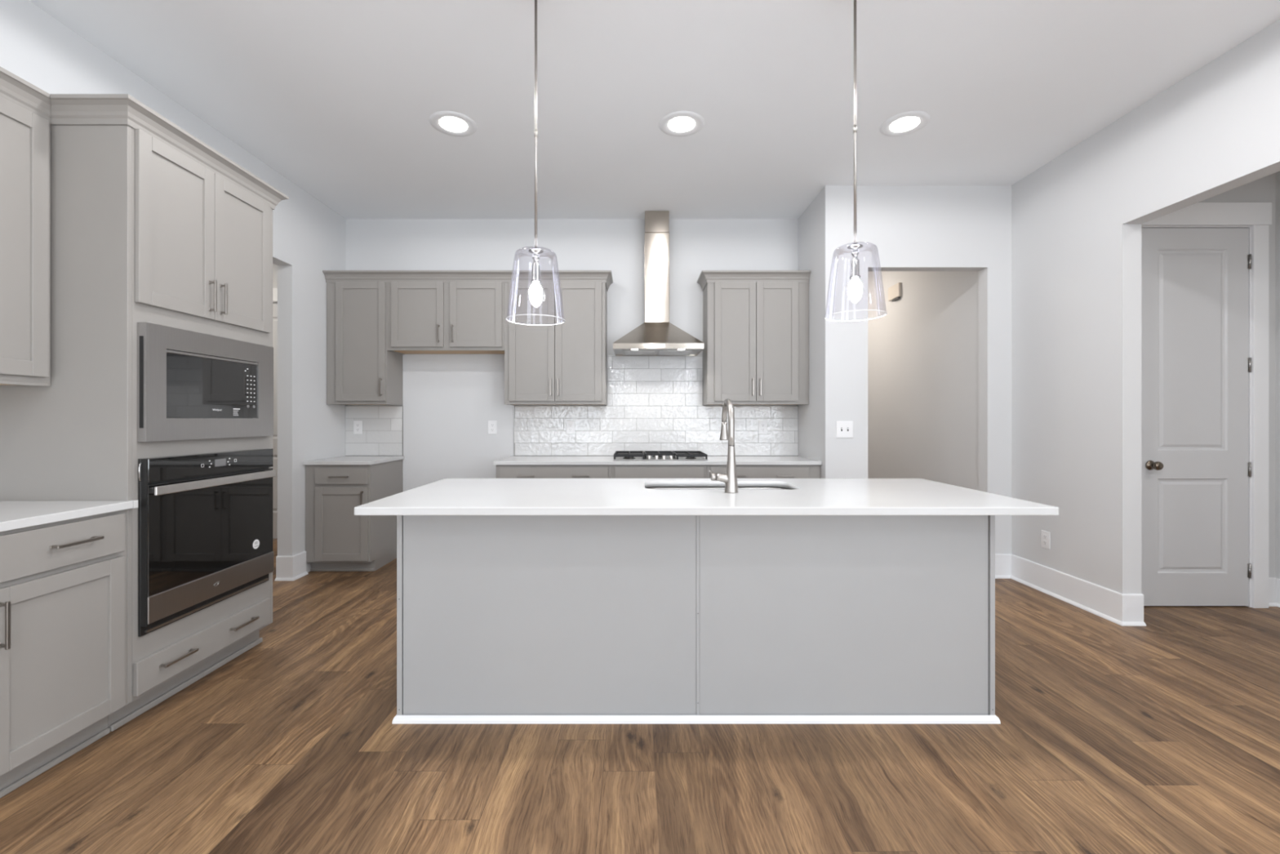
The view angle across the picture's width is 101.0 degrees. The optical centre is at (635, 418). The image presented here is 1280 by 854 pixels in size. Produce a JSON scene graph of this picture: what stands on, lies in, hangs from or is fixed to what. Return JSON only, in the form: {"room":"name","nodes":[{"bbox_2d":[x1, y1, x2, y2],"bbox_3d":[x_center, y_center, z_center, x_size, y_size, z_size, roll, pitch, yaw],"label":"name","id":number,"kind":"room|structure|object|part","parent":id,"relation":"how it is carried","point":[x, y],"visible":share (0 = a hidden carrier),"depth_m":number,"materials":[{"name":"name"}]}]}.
{"room":"kitchen","nodes":[
{"label":"kitchen","id":0,"kind":"room"},
{"bbox_2d":[0,0,346,572],"bbox_3d":[-2.688,-0.290,0.210,0.115,3.050,9.420,0,0,0],"label":"wall","id":1,"kind":"structure","parent":0,"point":[309,237],"depth_m":4.05,"materials":[{"name":"paint"}]},
{"bbox_2d":[0,66,51,386],"bbox_3d":[-2.436,-0.686,1.615,0.379,1.118,0.929,0,0,0],"label":"upper cabinet","id":2,"kind":"object","parent":1,"relation":"attached to","point":[25,115],"visible":0.99,"depth_m":1.98,"materials":[{"name":"beige paint"}]},
{"bbox_3d":[-2.273,-1.200,1.615,0.054,0.090,0.929,0,0,0],"label":"crown molding","id":3,"kind":"part","parent":2,"relation":"part of","materials":[{"name":"beige paint"}]},
{"bbox_2d":[275,551,308,580],"bbox_3d":[-2.672,1.144,4.110,0.145,0.182,0.180,0,0,0],"label":"baseboard","id":4,"kind":"structure","parent":1,"relation":"attached to","point":[293,567],"depth_m":4.04,"materials":[{"name":"paint"}]},
{"bbox_2d":[272,263,277,288],"bbox_3d":[-3.815,-0.290,5.530,2.370,3.050,0.120,0,0,0],"label":"wall","id":5,"kind":"structure","parent":0,"point":[274,266],"depth_m":5.47,"materials":[{"name":"paint"}]},
{"bbox_2d":[272,288,277,537],"bbox_3d":[-3.865,-0.050,5.486,0.974,2.570,0.168,0,0,0],"label":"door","id":6,"kind":"structure","parent":5,"relation":"in","point":[274,290],"depth_m":5.43,"materials":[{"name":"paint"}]},
{"bbox_3d":[-3.865,-0.050,5.436,0.974,2.570,0.067,0,0,0],"label":"casing","id":7,"kind":"part","parent":6,"relation":"part of","materials":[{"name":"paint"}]},
{"bbox_2d":[346,218,798,492],"bbox_3d":[-0.515,-0.290,4.860,4.230,3.050,0.120,0,0,0],"label":"wall","id":8,"kind":"structure","parent":0,"point":[449,401],"depth_m":4.80,"materials":[{"name":"paint"}]},
{"bbox_2d":[326,281,402,404],"bbox_3d":[-2.369,-0.645,4.617,0.515,1.049,0.358,0,0,0],"label":"upper cabinet","id":9,"kind":"object","parent":8,"relation":"attached to","point":[361,370],"visible":1,"depth_m":4.48,"materials":[{"name":"beige paint"}]},
{"bbox_3d":[-2.329,-0.653,4.479,0.418,1.008,0.019,0,0,0],"label":"door","id":10,"kind":"part","parent":9,"relation":"part of","materials":[{"name":"beige paint"}]},
{"bbox_3d":[-2.369,-0.129,4.652,0.482,0.006,0.284,0,0,0],"label":"panel","id":11,"kind":"part","parent":9,"relation":"part of","materials":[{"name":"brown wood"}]},
{"bbox_3d":[-2.148,-0.267,4.454,0.011,0.148,0.032,0,0,0],"label":"handle","id":12,"kind":"part","parent":9,"relation":"part of","materials":[{"name":"silver metal"}]},
{"bbox_2d":[345,405,403,455],"bbox_3d":[-2.369,0.109,4.793,0.521,0.456,0.010,0,0,0],"label":"tile backsplash","id":13,"kind":"structure","parent":8,"relation":"attached to","point":[382,434],"depth_m":4.79,"materials":[{"name":"tile"}]},
{"bbox_2d":[353,420,362,434],"bbox_3d":[-2.513,0.080,4.785,0.078,0.122,0.008,0,0,0],"label":"wall outlet","id":14,"kind":"object","parent":13,"relation":"attached to","point":[357,424],"visible":1,"depth_m":4.78,"materials":[{"name":"white plastic"}]},
{"bbox_3d":[-2.110,0.109,4.793,0.004,0.456,0.010,0,0,0],"label":"edge trim","id":15,"kind":"part","parent":13,"relation":"part of","materials":[{"name":"metal"}]},
{"bbox_2d":[386,281,504,354],"bbox_3d":[-1.611,-0.875,4.617,0.998,0.589,0.358,0,0,0],"label":"upper cabinet","id":16,"kind":"object","parent":8,"relation":"attached to","point":[424,317],"visible":0.97,"depth_m":4.48,"materials":[{"name":"beige paint"}]},
{"bbox_3d":[-1.848,-0.882,4.479,0.444,0.550,0.019,0,0,0],"label":"door","id":17,"kind":"part","parent":16,"relation":"part of","materials":[{"name":"beige paint"}]},
{"bbox_3d":[-1.662,-0.720,4.454,0.011,0.148,0.032,0,0,0],"label":"handle","id":18,"kind":"part","parent":16,"relation":"part of","materials":[{"name":"silver metal"}]},
{"bbox_3d":[-1.611,-0.589,4.652,0.965,0.006,0.284,0,0,0],"label":"panel","id":19,"kind":"part","parent":16,"relation":"part of","materials":[{"name":"brown wood"}]},
{"bbox_3d":[-1.544,-0.720,4.454,0.011,0.148,0.032,0,0,0],"label":"handle","id":20,"kind":"part","parent":16,"relation":"part of","materials":[{"name":"silver metal"}]},
{"bbox_3d":[-1.349,-0.882,4.479,0.443,0.550,0.019,0,0,0],"label":"door","id":21,"kind":"part","parent":16,"relation":"part of","materials":[{"name":"beige paint"}]},
{"bbox_2d":[488,420,497,434],"bbox_3d":[-1.297,0.080,4.795,0.078,0.122,0.008,0,0,0],"label":"wall outlet","id":22,"kind":"object","parent":8,"relation":"attached to","point":[492,424],"visible":1,"depth_m":4.79,"materials":[{"name":"white plastic"}]},
{"bbox_2d":[504,281,607,404],"bbox_3d":[-0.683,-0.645,4.617,0.856,1.049,0.358,0,0,0],"label":"upper cabinet","id":23,"kind":"object","parent":8,"relation":"attached to","point":[565,363],"visible":0.99,"depth_m":4.48,"materials":[{"name":"beige paint"}]},
{"bbox_2d":[322,270,613,291],"bbox_3d":[-1.415,-1.200,4.617,2.427,0.090,0.361,0,0,0],"label":"crown molding","id":24,"kind":"structure","parent":23,"relation":"attached to","point":[331,276],"depth_m":4.46,"materials":[{"name":"beige paint"}]},
{"bbox_3d":[-0.877,-0.653,4.479,0.388,1.008,0.019,0,0,0],"label":"door","id":25,"kind":"part","parent":23,"relation":"part of","materials":[{"name":"beige paint"}]},
{"bbox_3d":[-0.713,-0.267,4.454,0.011,0.148,0.032,0,0,0],"label":"handle","id":26,"kind":"part","parent":23,"relation":"part of","materials":[{"name":"silver metal"}]},
{"bbox_3d":[-0.683,-0.129,4.652,0.823,0.006,0.284,0,0,0],"label":"panel","id":27,"kind":"part","parent":23,"relation":"part of","materials":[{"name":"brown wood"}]},
{"bbox_3d":[-0.482,-0.653,4.479,0.394,1.008,0.019,0,0,0],"label":"door","id":28,"kind":"part","parent":23,"relation":"part of","materials":[{"name":"beige paint"}]},
{"bbox_2d":[513,354,798,455],"bbox_3d":[0.189,-0.123,4.793,2.581,0.920,0.010,0,0,0],"label":"tile backsplash","id":29,"kind":"structure","parent":8,"relation":"attached to","point":[655,402],"depth_m":4.79,"materials":[{"name":"tile"}]},
{"bbox_3d":[-1.100,0.109,4.793,0.004,0.456,0.011,0,0,0],"label":"edge trim","id":30,"kind":"part","parent":29,"relation":"part of","materials":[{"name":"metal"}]},
{"bbox_2d":[566,420,574,434],"bbox_3d":[-0.587,0.080,4.785,0.078,0.122,0.008,0,0,0],"label":"wall outlet","id":31,"kind":"object","parent":29,"relation":"attached to","point":[570,424],"visible":1,"depth_m":4.78,"materials":[{"name":"white plastic"}]},
{"bbox_2d":[758,420,767,434],"bbox_3d":[1.157,0.080,4.785,0.078,0.122,0.008,0,0,0],"label":"wall outlet","id":32,"kind":"object","parent":29,"relation":"attached to","point":[762,424],"visible":1,"depth_m":4.78,"materials":[{"name":"white plastic"}]},
{"bbox_2d":[613,210,703,355],"bbox_3d":[0.190,-1.190,4.542,0.742,1.243,0.491,0,0,0],"label":"range hood","id":33,"kind":"object","parent":8,"relation":"attached to","point":[656,336],"visible":1,"depth_m":4.60,"materials":[{"name":"metal"}]},
{"bbox_3d":[0.191,-0.593,4.299,0.106,0.030,0.001,0,0,0],"label":"button plate","id":34,"kind":"part","parent":33,"relation":"part of","materials":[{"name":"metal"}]},
{"bbox_2d":[697,270,810,291],"bbox_3d":[1.019,-1.200,4.617,0.916,0.090,0.361,0,0,0],"label":"crown molding","id":35,"kind":"structure","parent":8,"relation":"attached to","point":[706,276],"depth_m":4.47,"materials":[{"name":"beige paint"}]},
{"bbox_2d":[702,281,808,404],"bbox_3d":[1.046,-0.645,4.617,0.863,1.049,0.358,0,0,0],"label":"upper cabinet","id":36,"kind":"object","parent":8,"relation":"attached to","point":[756,335],"visible":1,"depth_m":4.48,"materials":[{"name":"beige paint"}]},
{"bbox_3d":[0.849,-0.653,4.479,0.352,1.008,0.019,0,0,0],"label":"door","id":37,"kind":"part","parent":36,"relation":"part of","materials":[{"name":"beige paint"}]},
{"bbox_3d":[0.995,-0.267,4.454,0.011,0.148,0.032,0,0,0],"label":"handle","id":38,"kind":"part","parent":36,"relation":"part of","materials":[{"name":"silver metal"}]},
{"bbox_3d":[1.046,-0.129,4.652,0.830,0.006,0.284,0,0,0],"label":"panel","id":39,"kind":"part","parent":36,"relation":"part of","materials":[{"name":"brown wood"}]},
{"bbox_3d":[1.058,-0.267,4.454,0.011,0.148,0.032,0,0,0],"label":"handle","id":40,"kind":"part","parent":36,"relation":"part of","materials":[{"name":"silver metal"}]},
{"bbox_3d":[1.206,-0.653,4.479,0.354,1.008,0.019,0,0,0],"label":"door","id":41,"kind":"part","parent":36,"relation":"part of","materials":[{"name":"beige paint"}]},
{"bbox_2d":[0,537,1279,853],"bbox_3d":[-0.100,1.295,1.450,10.200,0.120,12.300,0,0,0],"label":"floor","id":42,"kind":"structure","parent":0,"point":[1162,735],"depth_m":1.87,"materials":[{"name":"brown wood"}]},
{"bbox_2d":[0,509,127,798],"bbox_3d":[-2.287,0.795,1.612,0.677,0.880,0.934,0,0,0],"label":"base cabinet","id":43,"kind":"object","parent":42,"relation":"on","point":[64,584],"visible":0.99,"depth_m":1.82,"materials":[{"name":"beige paint"}]},
{"bbox_3d":[-1.964,0.643,1.643,0.032,0.148,0.011,0,0,0],"label":"handle","id":44,"kind":"part","parent":43,"relation":"part of","materials":[{"name":"silver metal"}]},
{"bbox_3d":[-2.068,1.224,1.612,0.012,0.022,0.930,0,0,0],"label":"shoe molding","id":45,"kind":"part","parent":43,"relation":"part of","materials":[{"name":"beige paint"}]},
{"bbox_3d":[-1.990,0.440,1.613,0.019,0.146,0.875,0,0,0],"label":"drawer","id":46,"kind":"part","parent":43,"relation":"part of","materials":[{"name":"beige paint"}]},
{"bbox_2d":[0,499,137,532],"bbox_3d":[-2.300,0.338,1.619,0.650,0.030,0.958,0,0,0],"label":"countertop","id":47,"kind":"structure","parent":43,"relation":"on","point":[14,514],"depth_m":1.89,"materials":[{"name":"white stone"}]},
{"bbox_3d":[-1.964,0.435,1.860,0.032,0.011,0.155,0,0,0],"label":"handle","id":48,"kind":"part","parent":43,"relation":"part of","materials":[{"name":"silver metal"}]},
{"bbox_2d":[0,93,288,731],"bbox_3d":[-2.284,-0.005,2.498,0.676,2.480,0.943,0,0,0],"label":"tall cabinet","id":49,"kind":"object","parent":42,"relation":"on","point":[151,223],"visible":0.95,"depth_m":2.10,"materials":[{"name":"beige paint"}]},
{"bbox_3d":[-2.284,-1.200,2.498,0.676,0.090,0.943,0,0,0],"label":"crown molding","id":50,"kind":"part","parent":49,"relation":"part of","materials":[{"name":"beige paint"}]},
{"bbox_3d":[-1.990,-0.811,2.297,0.019,0.692,0.378,0,0,0],"label":"door","id":51,"kind":"part","parent":49,"relation":"part of","materials":[{"name":"beige paint"}]},
{"bbox_3d":[-1.964,1.030,2.275,0.032,0.011,0.165,0,0,0],"label":"handle","id":52,"kind":"part","parent":49,"relation":"part of","materials":[{"name":"silver metal"}]},
{"bbox_3d":[-2.067,1.222,2.502,0.014,0.026,0.843,0,0,0],"label":"shoe molding","id":53,"kind":"part","parent":49,"relation":"part of","materials":[{"name":"beige paint"}]},
{"bbox_3d":[-1.990,1.038,2.482,0.019,0.133,0.765,0,0,0],"label":"drawer","id":54,"kind":"part","parent":49,"relation":"part of","materials":[{"name":"beige paint"}]},
{"bbox_2d":[137,322,273,441],"bbox_3d":[-2.207,-0.147,2.492,0.487,0.480,0.747,0,0,0],"label":"microwave oven","id":55,"kind":"object","parent":49,"relation":"in","point":[191,384],"visible":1,"depth_m":2.38,"materials":[{"name":"grey metal"}]},
{"bbox_3d":[-1.980,-0.140,2.431,0.024,0.272,0.436,0,0,0],"label":"door","id":56,"kind":"part","parent":55,"relation":"part of","materials":[{"name":"black glass"}]},
{"bbox_2d":[137,448,275,636],"bbox_3d":[-2.225,0.519,2.488,0.590,0.715,0.755,0,0,0],"label":"wall oven","id":57,"kind":"object","parent":49,"relation":"in","point":[205,521],"visible":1,"depth_m":2.38,"materials":[{"name":"black glass"}]},
{"bbox_3d":[-1.976,0.494,2.497,0.024,0.450,0.734,0,0,0],"label":"door","id":58,"kind":"part","parent":57,"relation":"part of","materials":[{"name":"black glass"}]},
{"bbox_3d":[-1.975,0.211,2.497,0.025,0.098,0.734,0,0,0],"label":"control panel","id":59,"kind":"part","parent":57,"relation":"part of","materials":[{"name":"black glass"}]},
{"bbox_3d":[-1.947,0.293,2.486,0.034,0.036,0.711,0,0,0],"label":"handle","id":60,"kind":"part","parent":57,"relation":"part of","materials":[{"name":"metal"}]},
{"bbox_3d":[-1.964,-0.570,2.455,0.032,0.148,0.011,0,0,0],"label":"handle","id":61,"kind":"part","parent":49,"relation":"part of","materials":[{"name":"silver metal"}]},
{"bbox_3d":[-1.964,-0.570,2.520,0.032,0.148,0.011,0,0,0],"label":"handle","id":62,"kind":"part","parent":49,"relation":"part of","materials":[{"name":"silver metal"}]},
{"bbox_3d":[-1.990,-0.811,2.680,0.019,0.692,0.380,0,0,0],"label":"door","id":63,"kind":"part","parent":49,"relation":"part of","materials":[{"name":"beige paint"}]},
{"bbox_3d":[-1.964,1.030,2.655,0.032,0.011,0.165,0,0,0],"label":"handle","id":64,"kind":"part","parent":49,"relation":"part of","materials":[{"name":"silver metal"}]},
{"bbox_2d":[305,459,402,571],"bbox_3d":[-2.369,0.802,4.474,0.518,0.866,0.642,0,0,0],"label":"base cabinet","id":65,"kind":"object","parent":42,"relation":"on","point":[337,539],"visible":0.82,"depth_m":4.20,"materials":[{"name":"beige paint"}]},
{"bbox_3d":[-2.343,0.460,4.169,0.150,0.011,0.032,0,0,0],"label":"handle","id":66,"kind":"part","parent":65,"relation":"part of","materials":[{"name":"silver metal"}]},
{"bbox_3d":[-2.332,0.456,4.194,0.417,0.128,0.019,0,0,0],"label":"drawer","id":67,"kind":"part","parent":65,"relation":"part of","materials":[{"name":"beige paint"}]},
{"bbox_3d":[-2.332,0.837,4.194,0.417,0.584,0.019,0,0,0],"label":"door","id":68,"kind":"part","parent":65,"relation":"part of","materials":[{"name":"beige paint"}]},
{"bbox_3d":[-2.369,1.224,4.273,0.514,0.022,0.012,0,0,0],"label":"shoe molding","id":69,"kind":"part","parent":65,"relation":"part of","materials":[{"name":"beige paint"}]},
{"bbox_2d":[303,455,404,464],"bbox_3d":[-2.362,0.352,4.489,0.533,0.029,0.617,0,0,0],"label":"countertop","id":70,"kind":"structure","parent":65,"relation":"on","point":[346,460],"depth_m":4.30,"materials":[{"name":"white stone"}]},
{"bbox_3d":[-2.158,0.645,4.169,0.011,0.148,0.032,0,0,0],"label":"handle","id":71,"kind":"part","parent":65,"relation":"part of","materials":[{"name":"silver metal"}]},
{"bbox_2d":[495,464,611,478],"bbox_3d":[-0.650,0.802,4.474,0.920,0.866,0.642,0,0,0],"label":"base cabinet","id":72,"kind":"object","parent":42,"relation":"on","point":[502,471],"visible":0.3,"depth_m":4.18,"materials":[{"name":"beige paint"}]},
{"bbox_3d":[-0.865,0.453,4.169,0.135,0.011,0.032,0,0,0],"label":"handle","id":73,"kind":"part","parent":72,"relation":"part of","materials":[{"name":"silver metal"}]},
{"bbox_3d":[-0.430,0.453,4.169,0.135,0.011,0.032,0,0,0],"label":"handle","id":74,"kind":"part","parent":72,"relation":"part of","materials":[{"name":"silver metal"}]},
{"bbox_2d":[493,455,822,464],"bbox_3d":[0.176,0.352,4.489,2.603,0.029,0.617,0,0,0],"label":"countertop","id":75,"kind":"structure","parent":72,"relation":"on","point":[513,460],"depth_m":4.22,"materials":[{"name":"white stone"}]},
{"bbox_2d":[613,450,707,460],"bbox_3d":[0.205,0.314,4.495,0.762,0.048,0.500,0,0,0],"label":"gas cooktop","id":76,"kind":"object","parent":75,"relation":"in","point":[619,455],"visible":1,"depth_m":4.37,"materials":[{"name":"metal"}]},
{"bbox_3d":[-0.050,0.319,4.370,0.104,0.019,0.104,0,0,0],"label":"burner","id":77,"kind":"part","parent":76,"relation":"part of","materials":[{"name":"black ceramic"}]},
{"bbox_3d":[0.460,0.319,4.370,0.092,0.019,0.092,0,0,0],"label":"burner","id":78,"kind":"part","parent":76,"relation":"part of","materials":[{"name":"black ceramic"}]},
{"bbox_2d":[611,464,706,478],"bbox_3d":[0.191,0.802,4.474,0.760,0.866,0.642,0,0,0],"label":"base cabinet","id":79,"kind":"object","parent":42,"relation":"on","point":[618,471],"visible":0.02,"depth_m":4.18,"materials":[{"name":"beige paint"}]},
{"bbox_2d":[391,515,1000,724],"bbox_3d":[0.247,0.798,2.526,2.463,0.874,0.778,0,0,0],"label":"kitchen island","id":80,"kind":"object","parent":42,"relation":"on","point":[501,619],"visible":0.9,"depth_m":2.16,"materials":[{"name":"paint"}]},
{"bbox_3d":[-0.961,0.798,2.522,0.020,0.874,0.745,0,0,0],"label":"panel","id":81,"kind":"part","parent":80,"relation":"part of","materials":[{"name":"paint"}]},
{"bbox_3d":[-0.350,0.798,2.164,1.197,0.874,0.012,0,0,0],"label":"panel","id":82,"kind":"part","parent":80,"relation":"part of","materials":[{"name":"paint"}]},
{"bbox_3d":[0.247,1.221,2.516,2.463,0.028,0.758,0,0,0],"label":"shoe molding","id":83,"kind":"part","parent":80,"relation":"part of","materials":[{"name":"paint"}]},
{"bbox_2d":[354,478,1058,515],"bbox_3d":[0.265,0.345,2.440,2.626,0.030,0.956,0,0,0],"label":"island countertop","id":84,"kind":"structure","parent":80,"relation":"on","point":[446,496],"depth_m":2.18,"materials":[{"name":"white stone"}]},
{"bbox_2d":[644,486,790,489],"bbox_3d":[0.417,0.466,2.625,0.794,0.210,0.392,0,0,0],"label":"sink","id":85,"kind":"object","parent":84,"relation":"in","point":[650,487],"visible":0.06,"depth_m":2.80,"materials":[{"name":"metal"}]},
{"bbox_2d":[709,398,737,493],"bbox_3d":[0.393,0.118,2.447,0.135,0.422,0.251,0,0,0],"label":"kitchen faucet","id":86,"kind":"object","parent":84,"relation":"on","point":[730,478],"visible":1,"depth_m":2.35,"materials":[{"name":"silver metal"}]},
{"bbox_3d":[0.385,0.270,2.362,0.092,0.052,0.040,0,0,0],"label":"valve arm","id":87,"kind":"part","parent":86,"relation":"part of","materials":[{"name":"silver metal"}]},
{"bbox_3d":[0.430,0.014,2.455,0.029,0.213,0.215,0,0,0],"label":"spout","id":88,"kind":"part","parent":86,"relation":"part of","materials":[{"name":"silver metal"}]},
{"bbox_3d":[0.853,0.798,2.164,1.180,0.874,0.012,0,0,0],"label":"panel","id":89,"kind":"part","parent":80,"relation":"part of","materials":[{"name":"paint"}]},
{"bbox_3d":[1.456,0.798,2.522,0.020,0.874,0.745,0,0,0],"label":"panel","id":90,"kind":"part","parent":80,"relation":"part of","materials":[{"name":"paint"}]},
{"bbox_2d":[706,464,820,478],"bbox_3d":[1.024,0.802,4.474,0.905,0.866,0.642,0,0,0],"label":"base cabinet","id":91,"kind":"object","parent":42,"relation":"on","point":[743,471],"visible":0.21,"depth_m":4.18,"materials":[{"name":"beige paint"}]},
{"bbox_3d":[1.184,0.453,4.169,0.135,0.011,0.032,0,0,0],"label":"handle","id":92,"kind":"part","parent":91,"relation":"part of","materials":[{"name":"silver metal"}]},
{"bbox_2d":[29,0,1279,218],"bbox_3d":[-0.100,-1.875,1.450,10.200,0.120,12.300,0,0,0],"label":"ceiling","id":93,"kind":"structure","parent":0,"point":[339,98],"depth_m":2.84,"materials":[{"name":"paint"}]},
{"bbox_2d":[429,111,477,136],"bbox_3d":[-1.120,-1.810,3.255,0.280,0.008,0.280,0,0,0],"label":"recessed light","id":94,"kind":"object","parent":93,"relation":"in","point":[453,126],"visible":1,"depth_m":3.24,"materials":[{"name":"paint"}]},
{"bbox_2d":[506,0,564,325],"bbox_3d":[-0.410,-1.110,2.180,0.239,1.410,0.239,0,0,0],"label":"pendant light","id":95,"kind":"object","parent":93,"relation":"hanging from","point":[535,291],"visible":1,"depth_m":2.17,"materials":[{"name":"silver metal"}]},
{"bbox_2d":[528,246,543,284],"bbox_3d":[-0.410,-0.634,2.180,0.061,0.148,0.061,0,0,0],"label":"socket","id":96,"kind":"object","parent":95,"relation":"attached to","point":[535,251],"depth_m":2.17,"materials":[{"name":"silver metal"}]},
{"bbox_3d":[-0.410,-1.247,2.180,0.014,1.083,0.014,0,0,0],"label":"rod","id":97,"kind":"part","parent":95,"relation":"part of","materials":[{"name":"silver metal"}]},
{"bbox_3d":[-0.410,-0.519,2.180,0.055,0.088,0.055,0,0,0],"label":"light bulb","id":98,"kind":"part","parent":95,"relation":"part of","materials":[{"name":"white glass"}]},
{"bbox_2d":[658,111,704,136],"bbox_3d":[0.286,-1.810,3.255,0.280,0.008,0.280,0,0,0],"label":"recessed light","id":99,"kind":"object","parent":93,"relation":"in","point":[679,126],"visible":1,"depth_m":3.24,"materials":[{"name":"paint"}]},
{"bbox_2d":[824,0,887,321],"bbox_3d":[0.908,-1.119,2.180,0.239,1.392,0.239,0,0,0],"label":"pendant light","id":100,"kind":"object","parent":93,"relation":"hanging from","point":[855,286],"visible":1,"depth_m":2.17,"materials":[{"name":"silver metal"}]},
{"bbox_2d":[847,242,862,279],"bbox_3d":[0.908,-0.652,2.180,0.061,0.148,0.061,0,0,0],"label":"socket","id":101,"kind":"object","parent":100,"relation":"attached to","point":[855,263],"depth_m":2.17,"materials":[{"name":"silver metal"}]},
{"bbox_3d":[0.908,-1.256,2.180,0.014,1.065,0.014,0,0,0],"label":"rod","id":102,"kind":"part","parent":100,"relation":"part of","materials":[{"name":"silver metal"}]},
{"bbox_3d":[0.908,-0.537,2.180,0.055,0.088,0.055,0,0,0],"label":"light bulb","id":103,"kind":"part","parent":100,"relation":"part of","materials":[{"name":"white glass"}]},
{"bbox_2d":[879,111,930,136],"bbox_3d":[1.660,-1.810,3.255,0.280,0.008,0.280,0,0,0],"label":"recessed light","id":104,"kind":"object","parent":93,"relation":"in","point":[904,126],"visible":1,"depth_m":3.24,"materials":[{"name":"paint"}]},
{"bbox_2d":[798,185,1011,553],"bbox_3d":[2.205,-0.290,4.455,1.450,3.050,0.690,0,0,0],"label":"wall","id":105,"kind":"structure","parent":0,"point":[900,228],"depth_m":4.11,"materials":[{"name":"paint"}]},
{"bbox_2d":[835,421,853,437],"bbox_3d":[1.629,0.084,4.102,0.130,0.130,0.014,0,0,0],"label":"light switch","id":106,"kind":"object","parent":105,"relation":"attached to","point":[843,428],"visible":1,"depth_m":4.10,"materials":[{"name":"white plastic"}]},
{"bbox_2d":[867,271,978,490],"bbox_3d":[2.860,-0.290,5.810,0.120,3.050,3.180,0,0,0],"label":"wall","id":107,"kind":"structure","parent":0,"point":[923,354],"depth_m":5.11,"materials":[{"name":"paint"}]},
{"bbox_2d":[888,282,901,301],"bbox_3d":[2.783,-1.347,5.665,0.031,0.167,0.240,0,0,0],"label":"door chime","id":108,"kind":"object","parent":107,"relation":"attached to","point":[894,291],"visible":1,"depth_m":5.62,"materials":[{"name":"beige plastic"}]},
{"bbox_2d":[1011,19,1279,593],"bbox_3d":[2.987,-0.290,-0.140,0.115,3.050,8.720,0,0,0],"label":"wall","id":109,"kind":"structure","parent":0,"point":[1077,219],"depth_m":3.33,"materials":[{"name":"paint"}]},
{"bbox_2d":[1040,529,1049,549],"bbox_3d":[2.925,0.863,3.765,0.008,0.122,0.078,0,0,0],"label":"wall outlet","id":110,"kind":"object","parent":109,"relation":"attached to","point":[1045,535],"visible":1,"depth_m":3.76,"materials":[{"name":"white plastic"}]},
{"bbox_2d":[995,553,1146,626],"bbox_3d":[2.872,1.144,3.682,0.219,0.182,1.108,0,0,-7],"label":"baseboard","id":111,"kind":"structure","parent":109,"relation":"attached to","point":[1122,609],"depth_m":3.50,"materials":[{"name":"paint"}]},
{"bbox_2d":[1199,173,1275,577],"bbox_3d":[3.703,-0.290,3.920,1.315,3.050,0.840,0,0,0],"label":"wall","id":112,"kind":"structure","parent":0,"point":[1263,189],"depth_m":3.50,"materials":[{"name":"paint"}]},
{"bbox_2d":[1141,202,1271,608],"bbox_3d":[3.664,-0.085,3.493,0.952,2.640,0.214,0,0,0],"label":"door","id":113,"kind":"structure","parent":112,"relation":"in","point":[1205,265],"depth_m":3.46,"materials":[{"name":"paint"}]},
{"bbox_3d":[3.372,0.305,3.422,0.064,0.064,0.072,0,0,0],"label":"knob","id":114,"kind":"part","parent":113,"relation":"part of","materials":[{"name":"brown metal"}]},
{"bbox_2d":[1275,171,1279,578],"bbox_3d":[4.303,-0.290,1.750,0.115,3.050,3.500,0,0,0],"label":"wall","id":115,"kind":"structure","parent":0,"point":[1277,174],"depth_m":3.49,"materials":[{"name":"paint"}]},
{"bbox_2d":[1268,577,1279,607],"bbox_3d":[4.185,1.144,1.750,0.120,0.182,3.500,0,0,0],"label":"baseboard","id":116,"kind":"structure","parent":115,"relation":"attached to","point":[1273,582],"depth_m":3.49,"materials":[{"name":"paint"}]}
]}

